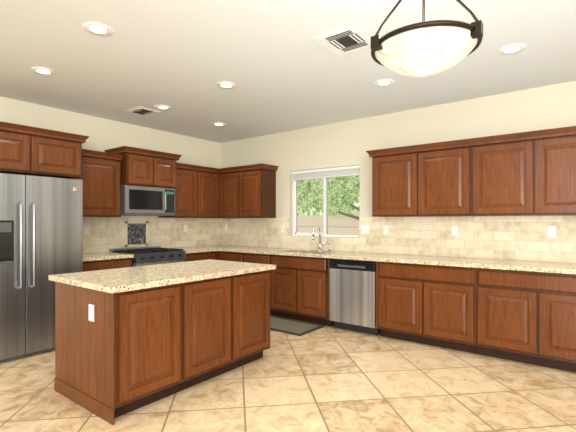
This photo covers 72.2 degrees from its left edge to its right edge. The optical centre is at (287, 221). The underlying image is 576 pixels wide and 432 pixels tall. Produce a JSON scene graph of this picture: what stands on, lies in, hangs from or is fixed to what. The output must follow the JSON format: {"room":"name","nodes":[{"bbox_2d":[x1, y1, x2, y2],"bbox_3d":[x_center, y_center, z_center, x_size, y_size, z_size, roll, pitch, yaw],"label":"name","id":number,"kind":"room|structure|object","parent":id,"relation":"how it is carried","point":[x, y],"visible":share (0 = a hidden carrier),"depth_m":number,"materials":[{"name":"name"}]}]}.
{"room":"kitchen","nodes":[
{"label":"kitchen","id":0,"kind":"room"},
{"bbox_2d":[0,97,219,253],"bbox_3d":[-4.472,-0.035,2.789,0.179,2.700,10.600,0,0,37],"label":"wall","id":1,"kind":"structure","parent":0,"point":[105,234],"depth_m":5.57,"materials":[{"name":"paint"}]},
{"bbox_2d":[0,121,89,178],"bbox_3d":[-2.841,-0.733,4.234,0.680,0.465,1.099,0,0,37],"label":"upper cabinet","id":2,"kind":"object","parent":1,"relation":"attached to","point":[31,151],"visible":1,"depth_m":4.10,"materials":[{"name":"brown wood"}]},
{"bbox_2d":[84,225,88,233],"bbox_3d":[-2.597,0.100,5.093,0.008,0.115,0.072,0,0,37],"label":"electrical outlet","id":3,"kind":"object","parent":1,"relation":"attached to","point":[86,229],"visible":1,"depth_m":5.09,"materials":[{"name":"white plastic"}]},
{"bbox_2d":[76,149,122,216],"bbox_3d":[-2.463,-0.465,4.964,0.390,0.800,0.627,0,0,37],"label":"upper cabinet","id":4,"kind":"object","parent":1,"relation":"attached to","point":[101,175],"visible":0.69,"depth_m":4.91,"materials":[{"name":"brown wood"}]},
{"bbox_2d":[104,146,181,188],"bbox_3d":[-1.989,-0.720,5.484,0.510,0.480,0.888,0,0,37],"label":"upper cabinet","id":5,"kind":"object","parent":1,"relation":"attached to","point":[145,167],"visible":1,"depth_m":5.28,"materials":[{"name":"brown wood"}]},
{"bbox_2d":[121,185,174,215],"bbox_3d":[-2.003,-0.283,5.495,0.474,0.387,0.766,0,0,37],"label":"microwave","id":6,"kind":"object","parent":5,"relation":"attached to","point":[144,201],"visible":0.96,"depth_m":5.33,"materials":[{"name":"grey metal"}]},
{"bbox_2d":[158,166,193,217],"bbox_3d":[-1.655,-0.445,6.052,0.348,0.760,0.531,0,0,37],"label":"upper cabinet","id":7,"kind":"object","parent":1,"relation":"attached to","point":[184,191],"depth_m":5.91,"materials":[{"name":"brown wood"}]},
{"bbox_2d":[194,166,217,217],"bbox_3d":[-1.390,-0.445,6.347,0.409,0.760,0.532,0,0,37],"label":"upper cabinet","id":8,"kind":"object","parent":1,"relation":"attached to","point":[205,181],"depth_m":6.23,"materials":[{"name":"brown wood"}]},
{"bbox_2d":[0,315,575,431],"bbox_3d":[-0.211,1.375,-0.481,10.920,0.120,10.920,0,0,37],"label":"floor","id":9,"kind":"structure","parent":0,"point":[328,379],"depth_m":3.00,"materials":[{"name":"tile"}]},
{"bbox_2d":[0,173,82,361],"bbox_3d":[-2.774,0.432,4.101,0.895,1.765,0.910,0,0,37],"label":"refrigerator","id":10,"kind":"object","parent":9,"relation":"on","point":[41,229],"visible":0.81,"depth_m":3.85,"materials":[{"name":"grey metal"}]},
{"bbox_2d":[83,252,133,271],"bbox_3d":[-2.391,0.860,4.849,0.628,0.910,0.719,0,0,37],"label":"base cabinet","id":11,"kind":"object","parent":9,"relation":"on","point":[100,261],"visible":0.1,"depth_m":4.73,"materials":[{"name":"brown wood"}]},
{"bbox_2d":[109,246,185,266],"bbox_3d":[-1.899,0.838,5.415,0.704,0.955,0.764,0,0,37],"label":"range","id":12,"kind":"object","parent":9,"relation":"on","point":[150,255],"visible":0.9,"depth_m":5.27,"materials":[{"name":"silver metal"}]},
{"bbox_2d":[54,271,269,424],"bbox_3d":[-0.997,0.885,3.448,0.914,0.860,1.584,0,0,37],"label":"kitchen island","id":13,"kind":"object","parent":9,"relation":"on","point":[128,339],"depth_m":2.90,"materials":[{"name":"brown wood"}]},
{"bbox_2d":[49,259,275,294],"bbox_3d":[-0.993,0.435,3.453,0.950,0.040,1.650,0,0,37],"label":"island countertop","id":14,"kind":"structure","parent":13,"relation":"on","point":[111,281],"depth_m":3.12,"materials":[{"name":"beige stone"}]},
{"bbox_2d":[185,253,217,261],"bbox_3d":[-1.523,0.880,5.996,0.610,0.870,0.600,0,0,37],"label":"base cabinet","id":15,"kind":"object","parent":9,"relation":"on","point":[189,256],"depth_m":5.81,"materials":[{"name":"brown wood"}]},
{"bbox_2d":[184,245,233,252],"bbox_3d":[-1.319,0.425,6.246,0.628,0.040,1.246,0,0,37],"label":"countertop","id":16,"kind":"structure","parent":15,"relation":"on","point":[200,249],"depth_m":6.04,"materials":[{"name":"beige stone"}]},
{"bbox_2d":[218,253,241,261],"bbox_3d":[-0.685,0.880,6.163,0.520,0.870,0.610,0,0,37],"label":"base cabinet","id":17,"kind":"object","parent":9,"relation":"on","point":[237,257],"depth_m":5.92,"materials":[{"name":"brown wood"}]},
{"bbox_2d":[242,253,297,272],"bbox_3d":[-0.303,0.880,5.870,0.598,0.870,0.610,0,0,37],"label":"base cabinet","id":18,"kind":"object","parent":9,"relation":"on","point":[281,260],"depth_m":5.39,"materials":[{"name":"brown wood"}]},
{"bbox_2d":[218,246,301,252],"bbox_3d":[-0.436,0.425,5.961,1.120,0.040,0.628,0,0,37],"label":"countertop","id":19,"kind":"structure","parent":18,"relation":"on","point":[237,249],"depth_m":5.82,"materials":[{"name":"beige stone"}]},
{"bbox_2d":[270,316,324,335],"bbox_3d":[-0.072,1.308,5.040,0.940,0.012,0.530,0,0,37],"label":"area rug","id":20,"kind":"object","parent":9,"relation":"on","point":[290,326],"visible":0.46,"depth_m":4.92,"materials":[{"name":"grey fabric"}]},
{"bbox_2d":[270,269,333,326],"bbox_3d":[0.299,1.005,5.408,0.920,0.620,0.610,0,0,37],"label":"base cabinet","id":21,"kind":"object","parent":9,"relation":"on","point":[303,295],"depth_m":5.13,"materials":[{"name":"brown wood"}]},
{"bbox_2d":[329,258,380,334],"bbox_3d":[0.928,0.882,4.914,0.600,0.865,0.612,0,0,37],"label":"dishwasher","id":22,"kind":"object","parent":9,"relation":"on","point":[352,295],"visible":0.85,"depth_m":4.67,"materials":[{"name":"grey metal"}]},
{"bbox_2d":[376,261,477,353],"bbox_3d":[1.594,0.880,4.415,1.056,0.870,0.610,0,0,37],"label":"base cabinet","id":23,"kind":"object","parent":9,"relation":"on","point":[433,305],"depth_m":4.13,"materials":[{"name":"brown wood"}]},
{"bbox_2d":[478,269,575,372],"bbox_3d":[2.421,0.880,3.780,1.030,0.870,0.610,0,0,37],"label":"base cabinet","id":24,"kind":"object","parent":9,"relation":"on","point":[519,311],"depth_m":3.60,"materials":[{"name":"brown wood"}]},
{"bbox_2d":[322,253,575,272],"bbox_3d":[2.202,0.425,3.937,4.050,0.040,0.628,0,0,37],"label":"countertop","id":25,"kind":"structure","parent":24,"relation":"on","point":[463,263],"depth_m":4.05,"materials":[{"name":"beige stone"}]},
{"bbox_2d":[312,225,330,250],"bbox_3d":[0.464,0.226,5.489,0.204,0.357,0.215,0,0,37],"label":"faucet","id":26,"kind":"object","parent":25,"relation":"on","point":[320,246],"visible":1,"depth_m":5.57,"materials":[{"name":"silver metal"}]},
{"bbox_2d":[0,0,575,142],"bbox_3d":[-0.211,-1.445,-0.481,10.920,0.120,10.920,0,0,37],"label":"ceiling","id":27,"kind":"structure","parent":0,"point":[278,65],"depth_m":3.41,"materials":[{"name":"paint"}]},
{"bbox_2d":[31,67,55,75],"bbox_3d":[-2.242,-1.380,3.624,0.200,0.008,0.200,0,0,37],"label":"recessed light","id":28,"kind":"object","parent":27,"relation":"in","point":[45,71],"visible":0.98,"depth_m":3.62,"materials":[{"name":"white glass"}]},
{"bbox_2d":[83,22,112,35],"bbox_3d":[-1.361,-1.380,2.834,0.200,0.008,0.200,0,0,37],"label":"recessed light","id":29,"kind":"object","parent":27,"relation":"in","point":[99,29],"visible":0.98,"depth_m":2.83,"materials":[{"name":"white glass"}]},
{"bbox_2d":[125,106,159,115],"bbox_3d":[-1.808,-1.378,4.929,0.300,0.012,0.300,0,0,37],"label":"ceiling vent","id":30,"kind":"object","parent":27,"relation":"in","point":[140,110],"visible":1,"depth_m":4.91,"materials":[{"name":"white plastic"}]},
{"bbox_2d":[154,105,170,109],"bbox_3d":[-1.508,-1.380,4.762,0.200,0.008,0.200,0,0,37],"label":"recessed light","id":31,"kind":"object","parent":27,"relation":"in","point":[164,107],"visible":1,"depth_m":4.76,"materials":[{"name":"white glass"}]},
{"bbox_2d":[212,122,225,125],"bbox_3d":[-0.975,-1.380,5.588,0.200,0.008,0.200,0,0,37],"label":"recessed light","id":32,"kind":"object","parent":27,"relation":"in","point":[218,124],"visible":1,"depth_m":5.58,"materials":[{"name":"white plastic"}]},
{"bbox_2d":[216,82,235,88],"bbox_3d":[-0.622,-1.380,3.994,0.200,0.008,0.200,0,0,37],"label":"recessed light","id":33,"kind":"object","parent":27,"relation":"in","point":[225,85],"visible":0.96,"depth_m":3.99,"materials":[{"name":"white glass"}]},
{"bbox_2d":[312,23,372,55],"bbox_3d":[0.449,-1.378,3.008,0.380,0.012,0.380,0,0,37],"label":"ceiling vent","id":34,"kind":"object","parent":27,"relation":"in","point":[349,38],"visible":0.98,"depth_m":2.98,"materials":[{"name":"white plastic"}]},
{"bbox_2d":[374,79,393,86],"bbox_3d":[0.955,-1.380,3.931,0.200,0.008,0.200,0,0,37],"label":"recessed light","id":35,"kind":"object","parent":27,"relation":"in","point":[382,83],"visible":0.98,"depth_m":3.93,"materials":[{"name":"white glass"}]},
{"bbox_2d":[371,0,482,76],"bbox_3d":[0.627,-1.032,1.801,0.489,0.704,0.479,0,0,37],"label":"pendant light","id":36,"kind":"object","parent":27,"relation":"hanging from","point":[423,48],"visible":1,"depth_m":1.68,"materials":[{"name":"white glass"}]},
{"bbox_2d":[498,43,525,54],"bbox_3d":[1.791,-1.380,3.163,0.200,0.008,0.200,0,0,37],"label":"recessed light","id":37,"kind":"object","parent":27,"relation":"in","point":[513,48],"visible":0.98,"depth_m":3.15,"materials":[{"name":"white glass"}]},
{"bbox_2d":[220,81,575,262],"bbox_3d":[3.061,-0.035,3.784,10.920,2.700,0.170,0,0,37],"label":"wall","id":38,"kind":"structure","parent":0,"point":[352,142],"depth_m":4.84,"materials":[{"name":"paint"}]},
{"bbox_2d":[218,166,241,217],"bbox_3d":[-0.839,-0.445,6.419,0.533,0.760,0.409,0,0,37],"label":"upper cabinet","id":39,"kind":"object","parent":38,"relation":"attached to","point":[229,181],"depth_m":6.30,"materials":[{"name":"brown wood"}]},
{"bbox_2d":[242,166,276,217],"bbox_3d":[-0.506,-0.445,6.201,0.533,0.760,0.348,0,0,37],"label":"upper cabinet","id":40,"kind":"object","parent":38,"relation":"attached to","point":[247,191],"depth_m":6.02,"materials":[{"name":"brown wood"}]},
{"bbox_2d":[293,175,359,237],"bbox_3d":[0.551,-0.278,5.732,1.171,0.981,0.055,0,0,37],"label":"window","id":41,"kind":"structure","parent":38,"relation":"in","point":[329,207],"depth_m":5.71,"materials":[{"name":"white"}]},
{"bbox_2d":[291,165,359,179],"bbox_3d":[0.517,-0.701,5.688,1.155,0.131,0.050,0,0,37],"label":"window blind","id":42,"kind":"object","parent":41,"relation":"attached to","point":[328,172],"visible":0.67,"depth_m":5.64,"materials":[{"name":"white"}]},
{"bbox_2d":[361,225,368,233],"bbox_3d":[1.023,0.100,5.235,0.115,0.115,0.008,0,0,37],"label":"electrical outlet","id":43,"kind":"object","parent":38,"relation":"attached to","point":[364,229],"visible":1,"depth_m":5.23,"materials":[{"name":"white plastic"}]},
{"bbox_2d":[383,225,388,233],"bbox_3d":[1.253,0.100,5.058,0.072,0.115,0.008,0,0,37],"label":"electrical outlet","id":44,"kind":"object","parent":38,"relation":"attached to","point":[385,229],"visible":1,"depth_m":5.05,"materials":[{"name":"white plastic"}]},
{"bbox_2d":[370,146,425,216],"bbox_3d":[1.372,-0.445,4.761,0.630,0.760,0.348,0,0,37],"label":"upper cabinet","id":45,"kind":"object","parent":38,"relation":"attached to","point":[398,176],"depth_m":4.60,"materials":[{"name":"brown wood"}]},
{"bbox_2d":[426,142,469,216],"bbox_3d":[1.764,-0.445,4.460,0.631,0.760,0.348,0,0,37],"label":"upper cabinet","id":46,"kind":"object","parent":38,"relation":"attached to","point":[448,166],"depth_m":4.27,"materials":[{"name":"brown wood"}]},
{"bbox_2d":[452,226,457,235],"bbox_3d":[1.920,0.100,4.547,0.072,0.115,0.008,0,0,37],"label":"electrical outlet","id":47,"kind":"object","parent":38,"relation":"attached to","point":[454,230],"visible":1,"depth_m":4.54,"materials":[{"name":"white plastic"}]},
{"bbox_2d":[470,134,541,215],"bbox_3d":[2.265,-0.445,4.076,0.631,0.760,0.348,0,0,37],"label":"upper cabinet","id":48,"kind":"object","parent":38,"relation":"attached to","point":[531,173],"depth_m":3.93,"materials":[{"name":"brown wood"}]},
{"bbox_2d":[548,226,555,237],"bbox_3d":[2.657,0.100,3.981,0.072,0.115,0.008,0,0,37],"label":"electrical outlet","id":49,"kind":"object","parent":38,"relation":"attached to","point":[551,231],"visible":1,"depth_m":3.98,"materials":[{"name":"white plastic"}]},
{"bbox_2d":[542,130,575,215],"bbox_3d":[2.657,-0.445,3.775,0.630,0.760,0.348,0,0,37],"label":"upper cabinet","id":50,"kind":"object","parent":38,"relation":"attached to","point":[559,146],"depth_m":3.67,"materials":[{"name":"brown wood"}]}
]}

